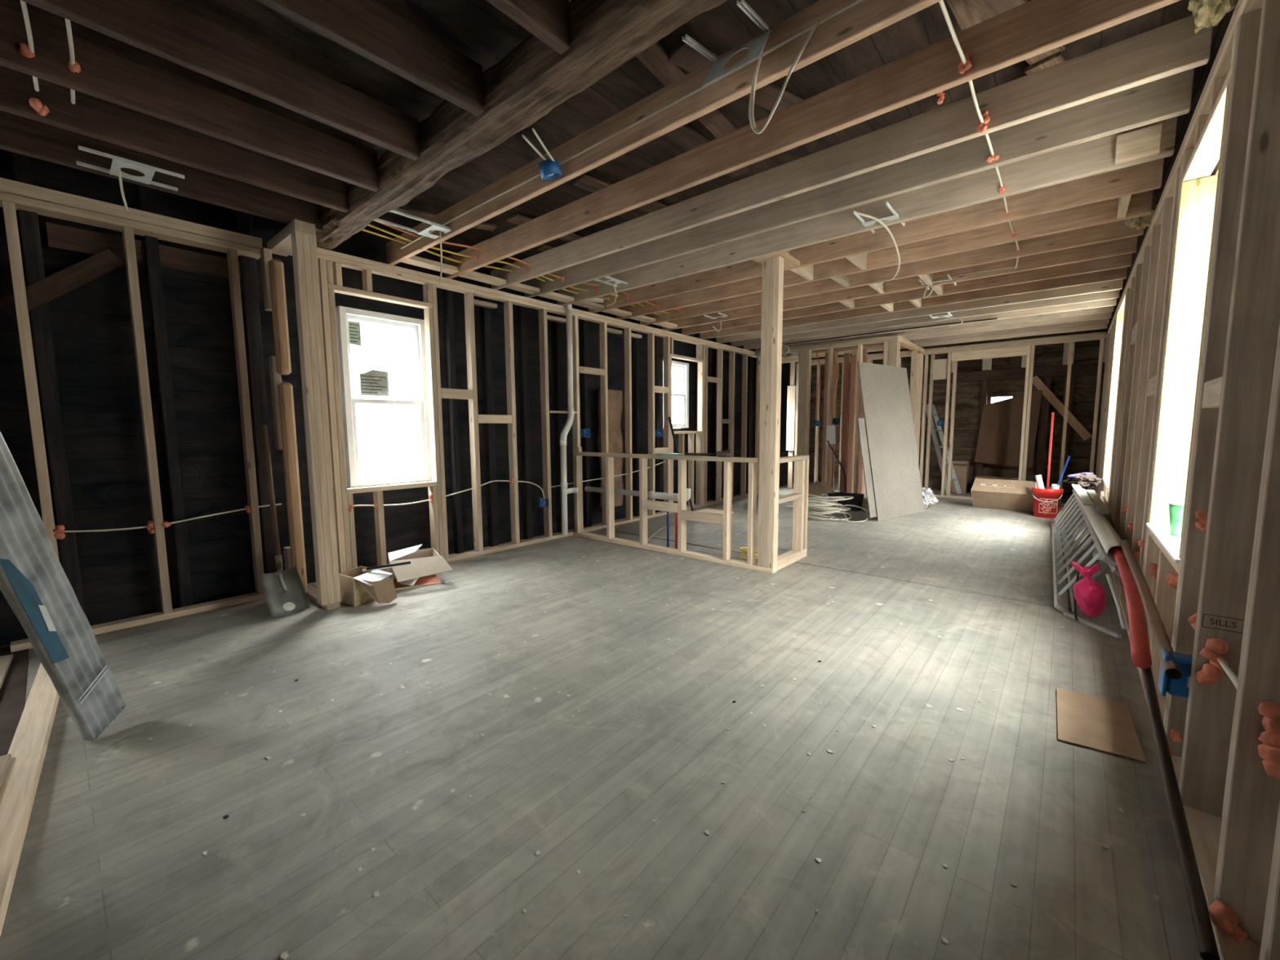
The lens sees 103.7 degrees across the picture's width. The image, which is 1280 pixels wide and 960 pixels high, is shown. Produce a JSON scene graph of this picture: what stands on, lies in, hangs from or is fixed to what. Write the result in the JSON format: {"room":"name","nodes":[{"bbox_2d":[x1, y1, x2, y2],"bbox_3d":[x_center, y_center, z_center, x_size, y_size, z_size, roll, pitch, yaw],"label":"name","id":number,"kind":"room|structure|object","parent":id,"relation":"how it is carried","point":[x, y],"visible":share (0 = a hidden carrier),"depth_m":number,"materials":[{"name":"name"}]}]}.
{"room":"construction site","nodes":[
{"label":"construction site","id":0,"kind":"room"},
{"bbox_2d":[0,653,59,936],"bbox_3d":[-2.545,-0.340,0.358,5.620,3.260,2.701,4,7,40],"label":"wall","id":1,"kind":"structure","parent":0,"point":[20,769],"depth_m":1.80,"materials":[{"name":"brown wood"}]},
{"bbox_2d":[0,149,798,652],"bbox_3d":[-0.206,-0.961,6.409,0.905,3.260,15.000,4,7,40],"label":"wall","id":2,"kind":"structure","parent":0,"point":[146,351],"depth_m":3.65,"materials":[{"name":"brown wood"}]},
{"bbox_2d":[53,524,65,539],"bbox_3d":[-3.466,0.313,3.002,0.056,0.088,0.047,4,7,40],"label":"foam sealant","id":3,"kind":"object","parent":2,"relation":"attached to","point":[59,531],"visible":1,"depth_m":2.99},
{"bbox_2d":[146,520,155,533],"bbox_3d":[-3.220,0.311,3.314,0.044,0.090,0.044,4,7,40],"label":"foam sealant","id":4,"kind":"object","parent":2,"relation":"attached to","point":[150,524],"visible":1,"depth_m":3.30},
{"bbox_2d":[63,503,281,532],"bbox_3d":[-3.140,0.263,3.445,0.026,0.078,1.151,5,8,41],"label":"cable","id":5,"kind":"object","parent":2,"relation":"attached to","point":[172,522],"visible":0.85,"depth_m":3.32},
{"bbox_2d":[335,306,431,487],"bbox_3d":[-2.256,-0.719,4.525,0.100,1.500,0.760,4,7,40],"label":"window","id":6,"kind":"structure","parent":2,"relation":"in","point":[343,314],"depth_m":4.39,"materials":[{"name":"white plastic"}]},
{"bbox_2d":[348,320,361,346],"bbox_3d":[-2.428,-1.246,4.282,0.002,0.200,0.095,4,7,40],"label":"window sticker","id":7,"kind":"object","parent":6,"relation":"attached to","point":[354,326],"visible":1,"depth_m":4.28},
{"bbox_2d":[359,369,389,396],"bbox_3d":[-2.336,-0.854,4.427,0.002,0.230,0.240,4,7,40],"label":"window sticker","id":8,"kind":"object","parent":6,"relation":"attached to","point":[372,382],"visible":1,"depth_m":4.43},
{"bbox_2d":[353,480,544,506],"bbox_3d":[-1.794,0.170,4.868,0.042,0.260,2.149,5,8,41],"label":"cable","id":9,"kind":"object","parent":2,"relation":"attached to","point":[495,480],"visible":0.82,"depth_m":4.86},
{"bbox_2d":[537,497,548,507],"bbox_3d":[-1.090,0.254,5.676,0.100,0.100,0.092,-3,6,-28],"label":"electrical box","id":10,"kind":"object","parent":2,"relation":"attached to","point":[541,502],"visible":1,"depth_m":5.68,"materials":[{"name":"blue plastic"}]},
{"bbox_2d":[560,296,604,535],"bbox_3d":[-0.675,-0.744,5.851,0.566,2.742,0.131,-3,6,-27],"label":"drain pipe","id":11,"kind":"object","parent":2,"relation":"attached to","point":[565,491],"visible":0.84,"depth_m":5.75,"materials":[{"name":"plastic"}]},
{"bbox_2d":[580,428,590,437],"bbox_3d":[-0.662,-0.565,6.049,0.092,0.100,0.100,4,7,40],"label":"electrical box","id":12,"kind":"object","parent":2,"relation":"attached to","point":[584,433],"visible":1,"depth_m":6.04,"materials":[{"name":"blue plastic"}]},
{"bbox_2d":[551,461,666,487],"bbox_3d":[-0.300,-0.107,6.613,0.010,0.213,2.252,4,7,40],"label":"cable","id":13,"kind":"object","parent":2,"relation":"attached to","point":[664,461],"visible":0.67,"depth_m":6.38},
{"bbox_2d":[597,389,623,507],"bbox_3d":[-0.392,-0.412,6.660,0.142,1.550,0.396,4,7,40],"label":"board","id":14,"kind":"object","parent":2,"relation":"attached to","point":[615,397],"visible":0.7,"depth_m":6.62,"materials":[{"name":"wood"}]},
{"bbox_2d":[671,360,688,427],"bbox_3d":[0.572,-1.318,7.811,0.100,1.010,0.520,4,7,40],"label":"window","id":15,"kind":"structure","parent":2,"relation":"in","point":[685,366],"depth_m":7.93,"materials":[{"name":"white plastic"}]},
{"bbox_2d":[0,481,1222,959],"bbox_3d":[1.449,0.756,5.176,5.620,0.066,15.000,4,7,40],"label":"floor","id":16,"kind":"structure","parent":0,"point":[113,864],"depth_m":1.85,"materials":[{"name":"wood"}]},
{"bbox_2d":[0,431,125,740],"bbox_3d":[-2.064,0.282,1.693,0.100,1.615,0.914,-3,6,-28],"label":"wrapped bundle","id":17,"kind":"object","parent":16,"relation":"on","point":[34,583],"visible":1,"depth_m":1.77,"materials":[{"name":"plastic"}]},
{"bbox_2d":[261,425,310,617],"bbox_3d":[-2.584,0.261,3.543,0.557,1.297,0.241,4,7,40],"label":"shovel","id":18,"kind":"object","parent":16,"relation":"on","point":[284,591],"visible":1,"depth_m":3.57,"materials":[{"name":"metal"}]},
{"bbox_2d":[274,555,287,591],"bbox_3d":[-2.565,0.665,3.591,0.044,0.232,0.234,-5,7,-40],"label":"socket","id":19,"kind":"object","parent":18,"relation":"attached to","point":[280,575],"depth_m":3.59,"materials":[{"name":"metal"}]},
{"bbox_2d":[338,565,397,607],"bbox_3d":[-2.013,0.790,3.712,0.426,0.215,0.248,2,6,23],"label":"cardboard box","id":20,"kind":"object","parent":16,"relation":"on","point":[357,588],"visible":0.85,"depth_m":3.65,"materials":[{"name":"cardboard"}]},
{"bbox_2d":[366,560,410,569],"bbox_3d":[-1.881,0.641,3.768,0.304,0.045,0.019,-2,6,-15],"label":"tube","id":21,"kind":"object","parent":20,"relation":"on","point":[404,562],"visible":1,"depth_m":3.76,"materials":[{"name":"black plastic"}]},
{"bbox_2d":[387,544,453,590],"bbox_3d":[-1.823,0.715,4.149,0.443,0.275,0.456,-4,7,-32],"label":"cardboard box","id":22,"kind":"object","parent":16,"relation":"on","point":[425,568],"visible":0.84,"depth_m":4.06,"materials":[{"name":"cardboard"}]},
{"bbox_2d":[148,508,1109,959],"bbox_3d":[1.547,0.791,4.480,3.901,0.010,8.370,4,7,40],"label":"crumbs","id":23,"kind":"object","parent":16,"relation":"on","point":[284,955],"visible":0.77,"depth_m":2.11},
{"bbox_2d":[666,501,669,547],"bbox_3d":[0.293,0.471,5.289,0.024,0.494,0.023,4,7,40],"label":"pipe","id":24,"kind":"object","parent":16,"relation":"on","point":[668,513],"visible":0.69,"depth_m":5.29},
{"bbox_2d":[675,512,678,548],"bbox_3d":[0.377,0.481,5.180,0.038,0.495,0.027,4,7,40],"label":"pipe","id":25,"kind":"object","parent":16,"relation":"on","point":[676,513],"visible":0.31,"depth_m":5.17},
{"bbox_2d":[667,416,693,511],"bbox_3d":[0.547,-0.099,6.405,0.027,1.375,1.392,1,6,18],"label":"bar","id":26,"kind":"object","parent":16,"relation":"on","point":[668,417],"visible":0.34,"depth_m":5.96,"materials":[{"name":"black plastic"}]},
{"bbox_2d":[573,447,808,573],"bbox_3d":[0.412,0.184,5.408,2.555,1.049,0.740,4,7,40],"label":"wall","id":27,"kind":"structure","parent":16,"relation":"on","point":[799,496],"depth_m":4.84,"materials":[{"name":"brown wood"}]},
{"bbox_2d":[584,486,690,501],"bbox_3d":[-0.068,0.114,5.500,1.496,0.142,0.084,4,7,40],"label":"pipe","id":28,"kind":"object","parent":27,"relation":"attached to","point":[651,495],"visible":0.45,"depth_m":5.32,"materials":[{"name":"grey plastic"}]},
{"bbox_2d":[684,449,733,457],"bbox_3d":[0.638,-0.257,4.746,0.520,0.062,0.080,4,7,40],"label":"wrench","id":29,"kind":"object","parent":27,"relation":"on","point":[726,453],"visible":1,"depth_m":4.63,"materials":[{"name":"metal"}]},
{"bbox_2d":[757,256,783,568],"bbox_3d":[1.113,-0.534,4.304,0.151,2.608,0.088,4,7,40],"label":"timber post","id":30,"kind":"object","parent":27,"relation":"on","point":[772,283],"visible":1,"depth_m":4.26,"materials":[{"name":"brown wood"}]},
{"bbox_2d":[697,508,733,514],"bbox_3d":[1.053,0.484,7.235,0.570,0.068,0.350,4,7,40],"label":"plank","id":31,"kind":"object","parent":16,"relation":"on","point":[706,510],"visible":0.35,"depth_m":7.23,"materials":[{"name":"brown wood"}]},
{"bbox_2d":[739,546,757,559],"bbox_3d":[1.083,0.706,4.865,0.244,0.112,0.213,4,7,40],"label":"cable coil","id":32,"kind":"object","parent":16,"relation":"on","point":[744,551],"visible":0.31,"depth_m":4.84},
{"bbox_2d":[786,493,853,520],"bbox_3d":[2.517,0.362,7.059,0.868,0.323,0.788,4,7,40],"label":"cable coil","id":33,"kind":"object","parent":16,"relation":"on","point":[826,504],"visible":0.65,"depth_m":6.83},
{"bbox_2d":[808,480,835,497],"bbox_3d":[2.878,0.209,8.176,0.517,0.427,0.350,1,6,12],"label":"cardboard box","id":34,"kind":"object","parent":16,"relation":"on","point":[816,488],"visible":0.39,"depth_m":8.07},
{"bbox_2d":[826,492,863,511],"bbox_3d":[3.195,0.328,7.805,0.480,0.239,0.285,4,7,40],"label":"tub","id":35,"kind":"object","parent":16,"relation":"on","point":[857,500],"visible":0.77,"depth_m":7.67,"materials":[{"name":"black plastic"}]},
{"bbox_2d":[826,440,846,492],"bbox_3d":[3.093,-0.225,7.979,0.093,0.800,0.452,-3,6,-22],"label":"cable","id":36,"kind":"object","parent":35,"relation":"in","point":[832,449],"visible":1,"depth_m":7.83,"materials":[{"name":"metal"}]},
{"bbox_2d":[825,504,868,522],"bbox_3d":[2.829,0.453,6.952,0.618,0.163,0.562,4,7,40],"label":"cable","id":37,"kind":"object","parent":16,"relation":"on","point":[847,521],"visible":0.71,"depth_m":6.87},
{"bbox_2d":[857,417,876,517],"bbox_3d":[3.491,-0.202,7.048,1.347,1.313,0.220,-5,7,-36],"label":"plywood sheet","id":38,"kind":"object","parent":16,"relation":"on","point":[861,423],"visible":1,"depth_m":6.70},
{"bbox_2d":[857,361,924,521],"bbox_3d":[3.586,-0.562,7.136,1.367,2.134,0.350,-5,7,-36],"label":"plywood sheet","id":39,"kind":"object","parent":16,"relation":"on","point":[885,390],"visible":1,"depth_m":7.09,"materials":[{"name":"wood"}]},
{"bbox_2d":[921,486,938,508],"bbox_3d":[4.418,0.276,7.804,0.346,0.374,0.342,-2,6,-11],"label":"foil wad","id":40,"kind":"object","parent":16,"relation":"on","point":[929,499],"visible":0.56,"depth_m":7.70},
{"bbox_2d":[920,404,961,494],"bbox_3d":[5.606,-0.579,9.435,0.763,1.680,0.383,4,7,40],"label":"step ladder","id":41,"kind":"object","parent":16,"relation":"on","point":[934,414],"visible":0.6,"depth_m":9.36,"materials":[{"name":"metal"}]},
{"bbox_2d":[944,460,969,493],"bbox_3d":[6.136,-0.070,9.754,0.360,0.600,0.400,4,7,40],"label":"cardboard box","id":42,"kind":"object","parent":16,"relation":"on","point":[962,468],"visible":0.59,"depth_m":9.63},
{"bbox_2d":[974,475,1018,479],"bbox_3d":[6.479,0.118,9.137,0.660,0.344,0.360,4,7,40],"label":"cardboard box","id":43,"kind":"object","parent":16,"relation":"on","point":[975,477],"visible":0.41,"depth_m":9.10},
{"bbox_2d":[970,478,1036,511],"bbox_3d":[5.542,0.220,7.626,0.437,0.446,0.806,-6,8,-44],"label":"cardboard box","id":44,"kind":"object","parent":16,"relation":"on","point":[1012,495],"visible":0.82,"depth_m":7.55,"materials":[{"name":"cardboard"}]},
{"bbox_2d":[1031,486,1063,518],"bbox_3d":[5.649,0.311,6.989,0.340,0.400,0.342,4,7,40],"label":"bucket","id":45,"kind":"object","parent":16,"relation":"on","point":[1046,502],"visible":0.98,"depth_m":6.88,"materials":[{"name":"red plastic"}]},
{"bbox_2d":[1035,474,1044,488],"bbox_3d":[5.623,0.194,7.026,0.069,0.538,0.204,-4,7,-32],"label":"paper roll","id":46,"kind":"object","parent":45,"relation":"in","point":[1038,477],"visible":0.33,"depth_m":7.02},
{"bbox_2d":[1046,412,1054,488],"bbox_3d":[5.702,-0.241,7.005,0.030,1.391,0.089,4,7,35],"label":"handle","id":47,"kind":"object","parent":45,"relation":"in","point":[1052,413],"visible":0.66,"depth_m":6.98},
{"bbox_2d":[1051,488,1120,616],"bbox_3d":[4.228,0.511,4.900,0.332,0.471,4.189,4,7,38],"label":"metal railing","id":48,"kind":"object","parent":16,"relation":"on","point":[1073,514],"visible":0.75,"depth_m":4.24,"materials":[{"name":"metal"}]},
{"bbox_2d":[1062,471,1102,488],"bbox_3d":[5.340,0.017,6.062,0.385,0.203,0.465,1,6,13],"label":"rag","id":49,"kind":"object","parent":48,"relation":"on","point":[1084,480],"depth_m":5.96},
{"bbox_2d":[1070,560,1106,617],"bbox_3d":[2.844,0.694,3.191,0.138,0.344,0.163,-2,6,-16],"label":"plastic bag","id":50,"kind":"object","parent":48,"relation":"hanging from","point":[1090,596],"visible":1,"depth_m":3.16,"materials":[{"name":"plastic"}]},
{"bbox_2d":[1073,570,1079,621],"bbox_3d":[2.822,0.741,3.248,0.032,0.324,0.111,4,7,40],"label":"strap","id":51,"kind":"object","parent":50,"relation":"hanging from","point":[1078,572],"visible":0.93,"depth_m":3.22,"materials":[{"name":"plastic"}]},
{"bbox_2d":[1075,488,1121,561],"bbox_3d":[3.918,0.299,4.337,0.105,0.144,3.204,4,7,38],"label":"pipe","id":52,"kind":"object","parent":48,"relation":"on","point":[1108,538],"visible":0.62,"depth_m":3.58,"materials":[{"name":"plastic"}]},
{"bbox_2d":[1071,484,1094,506],"bbox_3d":[4.471,0.133,5.101,0.070,0.019,2.301,4,6,38],"label":"trim board","id":53,"kind":"object","parent":52,"relation":"on","point":[1084,498],"visible":0.98,"depth_m":4.78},
{"bbox_2d":[1086,489,1110,514],"bbox_3d":[4.123,0.181,4.546,0.060,0.031,1.801,4,7,39],"label":"trim board","id":54,"kind":"object","parent":52,"relation":"on","point":[1101,508],"visible":0.98,"depth_m":4.27,"materials":[{"name":"brown wood"}]},
{"bbox_2d":[1110,546,1151,668],"bbox_3d":[2.673,0.579,2.769,0.081,0.230,1.935,4,7,40],"label":"corrugated hose","id":55,"kind":"object","parent":52,"relation":"in","point":[1140,652],"visible":0.8,"depth_m":2.33,"materials":[{"name":"plastic"}]},
{"bbox_2d":[1120,539,1182,679],"bbox_3d":[2.351,0.500,2.359,0.047,0.093,2.061,4,7,40],"label":"pipe","id":56,"kind":"object","parent":52,"relation":"on","point":[1161,638],"visible":0.99,"depth_m":2.00,"materials":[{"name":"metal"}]},
{"bbox_2d":[1100,491,1123,587],"bbox_3d":[3.982,0.402,4.261,0.020,0.339,2.860,4,7,40],"label":"plank","id":57,"kind":"object","parent":48,"relation":"on","point":[1108,517],"visible":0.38,"depth_m":4.40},
{"bbox_2d":[1063,612,1122,638],"bbox_3d":[2.836,0.909,3.163,0.030,0.020,0.375,-1,6,-1],"label":"metal strip","id":58,"kind":"object","parent":16,"relation":"on","point":[1097,627],"visible":1,"depth_m":3.12,"materials":[{"name":"metal"}]},
{"bbox_2d":[1056,687,1145,762],"bbox_3d":[1.932,1.023,2.134,0.263,0.006,0.528,4,7,40],"label":"cardboard sheet","id":59,"kind":"object","parent":16,"relation":"on","point":[1084,720],"visible":1,"depth_m":2.10,"materials":[{"name":"cardboard"}]},
{"bbox_2d":[1141,666,1220,959],"bbox_3d":[2.174,0.777,2.163,0.046,0.437,2.735,4,7,40],"label":"pipe","id":60,"kind":"object","parent":16,"relation":"on","point":[1206,940],"visible":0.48,"depth_m":1.40,"materials":[{"name":"metal"}]},
{"bbox_2d":[0,0,1238,357],"bbox_3d":[1.429,-2.182,4.883,5.620,0.549,15.000,4,7,40],"label":"ceiling","id":61,"kind":"structure","parent":0,"point":[270,109],"depth_m":2.65,"materials":[{"name":"brown wood"}]},
{"bbox_2d":[18,42,35,57],"bbox_3d":[-2.370,-1.656,1.945,0.079,0.046,0.040,4,7,40],"label":"foam sealant","id":62,"kind":"object","parent":61,"relation":"attached to","point":[24,51],"visible":0.98,"depth_m":1.93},
{"bbox_2d":[20,0,39,91],"bbox_3d":[-2.375,-1.692,1.960,0.674,0.088,0.019,5,8,43],"label":"cable","id":63,"kind":"object","parent":61,"relation":"attached to","point":[24,6],"visible":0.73,"depth_m":1.86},
{"bbox_2d":[28,97,49,115],"bbox_3d":[-2.672,-1.664,2.237,0.098,0.051,0.061,4,7,40],"label":"foam sealant","id":64,"kind":"object","parent":61,"relation":"attached to","point":[34,103],"visible":1,"depth_m":2.22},
{"bbox_2d":[64,17,75,104],"bbox_3d":[-2.314,-1.702,2.046,0.674,0.088,0.019,5,8,43],"label":"cable","id":65,"kind":"object","parent":61,"relation":"attached to","point":[68,23],"visible":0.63,"depth_m":1.94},
{"bbox_2d":[67,60,80,72],"bbox_3d":[-2.277,-1.664,2.026,0.064,0.034,0.036,4,7,40],"label":"foam sealant","id":66,"kind":"object","parent":61,"relation":"attached to","point":[74,68],"visible":0.98,"depth_m":2.02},
{"bbox_2d":[75,145,184,212],"bbox_3d":[-2.786,-1.606,2.766,0.284,0.190,0.400,4,7,40],"label":"bracket","id":67,"kind":"object","parent":61,"relation":"attached to","point":[118,162],"visible":1,"depth_m":2.73,"materials":[{"name":"metal"}]},
{"bbox_2d":[373,209,451,283],"bbox_3d":[-1.566,-1.608,3.521,0.240,0.362,0.485,4,7,40],"label":"bracket","id":68,"kind":"object","parent":61,"relation":"attached to","point":[435,226],"visible":0.85,"depth_m":3.55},
{"bbox_2d":[362,229,660,315],"bbox_3d":[-0.936,-2.018,5.159,0.047,0.055,3.691,4,7,40],"label":"cable","id":69,"kind":"object","parent":61,"relation":"attached to","point":[365,230],"visible":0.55,"depth_m":4.37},
{"bbox_2d":[368,223,669,313],"bbox_3d":[-0.829,-2.009,5.069,0.047,0.055,3.691,4,7,40],"label":"cable","id":70,"kind":"object","parent":61,"relation":"attached to","point":[369,224],"visible":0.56,"depth_m":4.25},
{"bbox_2d":[315,0,727,250],"bbox_3d":[-0.588,-1.740,2.277,4.900,0.248,0.227,4,7,40],"label":"timber beam","id":71,"kind":"structure","parent":61,"relation":"attached to","point":[533,78],"depth_m":2.15,"materials":[{"name":"wood"}]},
{"bbox_2d":[373,220,679,310],"bbox_3d":[-0.707,-1.999,4.965,0.047,0.054,3.691,4,7,40],"label":"cable","id":72,"kind":"object","parent":61,"relation":"attached to","point":[391,226],"visible":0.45,"depth_m":4.16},
{"bbox_2d":[521,128,562,179],"bbox_3d":[-0.529,-1.715,2.688,0.122,0.126,0.318,2,6,22],"label":"ceiling box","id":73,"kind":"object","parent":61,"relation":"attached to","point":[549,169],"visible":1,"depth_m":2.73,"materials":[{"name":"blue plastic"}]},
{"bbox_2d":[595,275,627,306],"bbox_3d":[-0.322,-1.866,4.987,0.255,0.197,0.480,4,7,40],"label":"bracket","id":74,"kind":"object","parent":61,"relation":"attached to","point":[611,279],"visible":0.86,"depth_m":4.95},
{"bbox_2d":[400,0,863,248],"bbox_3d":[-0.233,-1.754,2.626,4.450,0.042,0.011,4,7,40],"label":"joist","id":75,"kind":"object","parent":61,"relation":"attached to","point":[856,2],"visible":0.82,"depth_m":2.30,"materials":[{"name":"wood"}]},
{"bbox_2d":[703,311,727,331],"bbox_3d":[1.040,-2.041,6.550,0.225,0.177,0.440,4,7,40],"label":"bracket","id":76,"kind":"object","parent":61,"relation":"attached to","point":[721,313],"visible":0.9,"depth_m":6.50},
{"bbox_2d":[681,0,818,133],"bbox_3d":[0.389,-1.577,1.899,0.453,0.386,0.328,4,7,40],"label":"bracket","id":77,"kind":"object","parent":61,"relation":"attached to","point":[755,46],"visible":1,"depth_m":1.99,"materials":[{"name":"metal"}]},
{"bbox_2d":[852,201,905,233],"bbox_3d":[1.645,-1.794,3.453,0.220,0.021,0.460,4,7,40],"label":"bracket","id":78,"kind":"object","parent":61,"relation":"attached to","point":[895,215],"visible":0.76,"depth_m":3.42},
{"bbox_2d":[855,211,900,282],"bbox_3d":[1.976,-1.772,4.080,0.263,0.227,1.699,3,7,29],"label":"cable","id":79,"kind":"object","parent":78,"relation":"hanging from","point":[858,213],"visible":0.99,"depth_m":3.57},
{"bbox_2d":[782,317,997,344],"bbox_3d":[3.511,-2.186,7.474,2.951,0.025,0.051,5,8,41],"label":"cable","id":80,"kind":"object","parent":61,"relation":"attached to","point":[995,317],"visible":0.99,"depth_m":7.27,"materials":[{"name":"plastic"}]},
{"bbox_2d":[918,273,956,297],"bbox_3d":[2.944,-1.896,4.978,0.260,0.139,0.440,4,7,40],"label":"bracket","id":81,"kind":"object","parent":61,"relation":"attached to","point":[948,274],"visible":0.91,"depth_m":4.96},
{"bbox_2d":[928,312,962,326],"bbox_3d":[3.935,-2.043,6.451,0.352,0.162,0.400,4,7,40],"label":"bracket","id":82,"kind":"object","parent":61,"relation":"attached to","point":[949,314],"visible":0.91,"depth_m":6.43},
{"bbox_2d":[957,50,972,73],"bbox_3d":[1.300,-1.669,2.012,0.049,0.075,0.040,1,6,17],"label":"foam sealant","id":83,"kind":"object","parent":61,"relation":"attached to","point":[962,67],"visible":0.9,"depth_m":2.00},
{"bbox_2d":[940,266,1015,279],"bbox_3d":[3.165,-1.947,4.730,0.590,0.021,0.009,4,7,40],"label":"cable","id":84,"kind":"object","parent":61,"relation":"attached to","point":[1013,266],"visible":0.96,"depth_m":4.71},
{"bbox_2d":[938,0,1018,268],"bbox_3d":[2.108,-1.770,2.986,0.063,0.096,4.043,4,7,40],"label":"cable","id":85,"kind":"object","parent":61,"relation":"attached to","point":[943,6],"visible":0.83,"depth_m":2.15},
{"bbox_2d":[976,110,989,133],"bbox_3d":[1.623,-1.696,2.379,0.051,0.097,0.040,4,7,40],"label":"foam sealant","id":86,"kind":"object","parent":85,"relation":"attached to","point":[981,127],"visible":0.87,"depth_m":2.37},
{"bbox_2d":[1124,195,1157,229],"bbox_3d":[3.480,-1.855,3.492,0.176,0.218,0.315,4,7,40],"label":"tuft","id":87,"kind":"object","parent":61,"relation":"hanging from","point":[1138,223],"visible":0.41,"depth_m":3.45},
{"bbox_2d":[754,334,924,494],"bbox_3d":[3.588,-1.019,9.192,2.390,2.650,1.860,4,7,40],"label":"wall partition","id":88,"kind":"structure","parent":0,"point":[798,396],"depth_m":8.68,"materials":[{"name":"brown wood"}]},
{"bbox_2d":[826,417,835,487],"bbox_3d":[3.167,-0.365,8.359,0.160,1.320,0.028,4,7,40],"label":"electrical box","id":89,"kind":"object","parent":88,"relation":"hanging from","point":[831,431],"visible":0.84,"depth_m":8.31,"materials":[{"name":"metal"}]},
{"bbox_2d":[798,331,1106,506],"bbox_3d":[5.180,-1.024,9.111,4.820,2.644,0.100,4,7,40],"label":"wall","id":90,"kind":"structure","parent":0,"point":[1021,347],"depth_m":8.58,"materials":[{"name":"brown wood"}]},
{"bbox_2d":[808,319,1112,498],"bbox_3d":[5.793,-1.372,10.113,5.620,3.260,0.450,4,7,40],"label":"wall","id":91,"kind":"structure","parent":0,"point":[987,434],"depth_m":9.20,"materials":[{"name":"brown wood"}]},
{"bbox_2d":[1094,0,1279,959],"bbox_3d":[3.453,-0.676,3.312,0.252,3.260,15.000,4,7,40],"label":"wall","id":92,"kind":"structure","parent":0,"point":[1190,405],"depth_m":1.58,"materials":[{"name":"brown wood"}]},
{"bbox_2d":[1106,573,1126,630],"bbox_3d":[2.843,0.721,3.004,0.022,0.246,0.339,3,6,28],"label":"stick","id":93,"kind":"object","parent":92,"relation":"hanging from","point":[1108,575],"visible":1,"depth_m":2.98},
{"bbox_2d":[1150,563,1158,578],"bbox_3d":[2.624,0.463,2.557,0.045,0.080,0.035,4,7,40],"label":"foam sealant","id":94,"kind":"object","parent":92,"relation":"attached to","point":[1154,566],"visible":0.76,"depth_m":2.55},
{"bbox_2d":[1166,571,1178,589],"bbox_3d":[2.337,0.436,2.193,0.060,0.082,0.050,4,7,40],"label":"foam sealant","id":95,"kind":"object","parent":92,"relation":"attached to","point":[1172,577],"visible":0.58,"depth_m":2.19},
{"bbox_2d":[1158,647,1192,698],"bbox_3d":[1.773,0.637,1.637,0.105,0.139,0.085,4,7,40],"label":"electrical box","id":96,"kind":"object","parent":92,"relation":"attached to","point":[1180,687],"visible":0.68,"depth_m":1.63,"materials":[{"name":"blue plastic"}]},
{"bbox_2d":[1169,729,1182,742],"bbox_3d":[1.958,0.936,1.838,0.023,0.046,0.030,-2,6,-17],"label":"foam sealant","id":97,"kind":"object","parent":92,"relation":"attached to","point":[1175,734],"visible":1,"depth_m":1.83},
{"bbox_2d":[1167,496,1185,537],"bbox_3d":[2.439,0.164,2.261,0.104,0.175,0.104,4,7,40],"label":"paper cup","id":98,"kind":"object","parent":92,"relation":"on","point":[1176,504],"visible":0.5,"depth_m":2.25,"materials":[{"name":"green paper"}]},
{"bbox_2d":[1187,613,1197,630],"bbox_3d":[1.975,0.510,1.779,0.044,0.081,0.040,1,6,17],"label":"foam sealant","id":99,"kind":"object","parent":92,"relation":"attached to","point":[1192,620],"visible":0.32,"depth_m":1.78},
{"bbox_2d":[1195,509,1207,533],"bbox_3d":[1.963,0.145,1.750,0.047,0.082,0.025,2,6,25],"label":"foam sealant","id":100,"kind":"object","parent":92,"relation":"attached to","point":[1201,514],"visible":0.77,"depth_m":1.75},
{"bbox_2d":[1195,637,1228,684],"bbox_3d":[1.742,0.553,1.530,0.064,0.154,0.041,4,7,40],"label":"foam sealant","id":101,"kind":"object","parent":92,"relation":"attached to","point":[1210,673],"visible":0.97,"depth_m":1.52,"materials":[{"name":"plastic"}]},
{"bbox_2d":[1187,0,1236,34],"bbox_3d":[2.012,-1.693,1.748,0.146,0.186,0.254,4,7,40],"label":"tuft","id":102,"kind":"object","parent":92,"relation":"attached to","point":[1206,13],"visible":1,"depth_m":1.74,"materials":[{"name":"fabric"}]},
{"bbox_2d":[1201,613,1244,633],"bbox_3d":[1.763,0.434,1.522,0.083,0.042,0.001,4,7,40],"label":"stamp","id":103,"kind":"object","parent":92,"relation":"attached to","point":[1203,614],"visible":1,"depth_m":1.52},
{"bbox_2d":[1208,900,1247,942],"bbox_3d":[1.408,1.076,1.206,0.066,0.122,0.040,4,7,40],"label":"foam sealant","id":104,"kind":"object","parent":92,"relation":"attached to","point":[1222,915],"visible":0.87,"depth_m":1.20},
{"bbox_2d":[1217,657,1238,685],"bbox_3d":[1.626,0.614,1.339,0.024,0.122,0.439,4,7,35],"label":"cable","id":105,"kind":"object","parent":92,"relation":"attached to","point":[1220,660],"visible":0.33,"depth_m":1.46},
{"bbox_2d":[1257,701,1279,778],"bbox_3d":[1.423,0.582,1.127,0.063,0.174,0.041,4,7,40],"label":"foam sealant","id":106,"kind":"object","parent":92,"relation":"attached to","point":[1269,751],"visible":1,"depth_m":1.12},
{"label":"outside","id":107,"kind":"structure","parent":0,"visible":0},
{"bbox_3d":[3.252,1.689,3.998,60.000,0.100,70.000,4,7,40],"label":"ground","id":108,"kind":"structure","parent":107,"visible":0},
{"bbox_2d":[348,319,680,478],"bbox_3d":[-5.376,-1.719,11.012,5.400,5.400,26.000,4,7,40],"label":"house","id":109,"kind":"structure","parent":108,"relation":"on","point":[388,440],"depth_m":8.33,"materials":[{"name":"white"}]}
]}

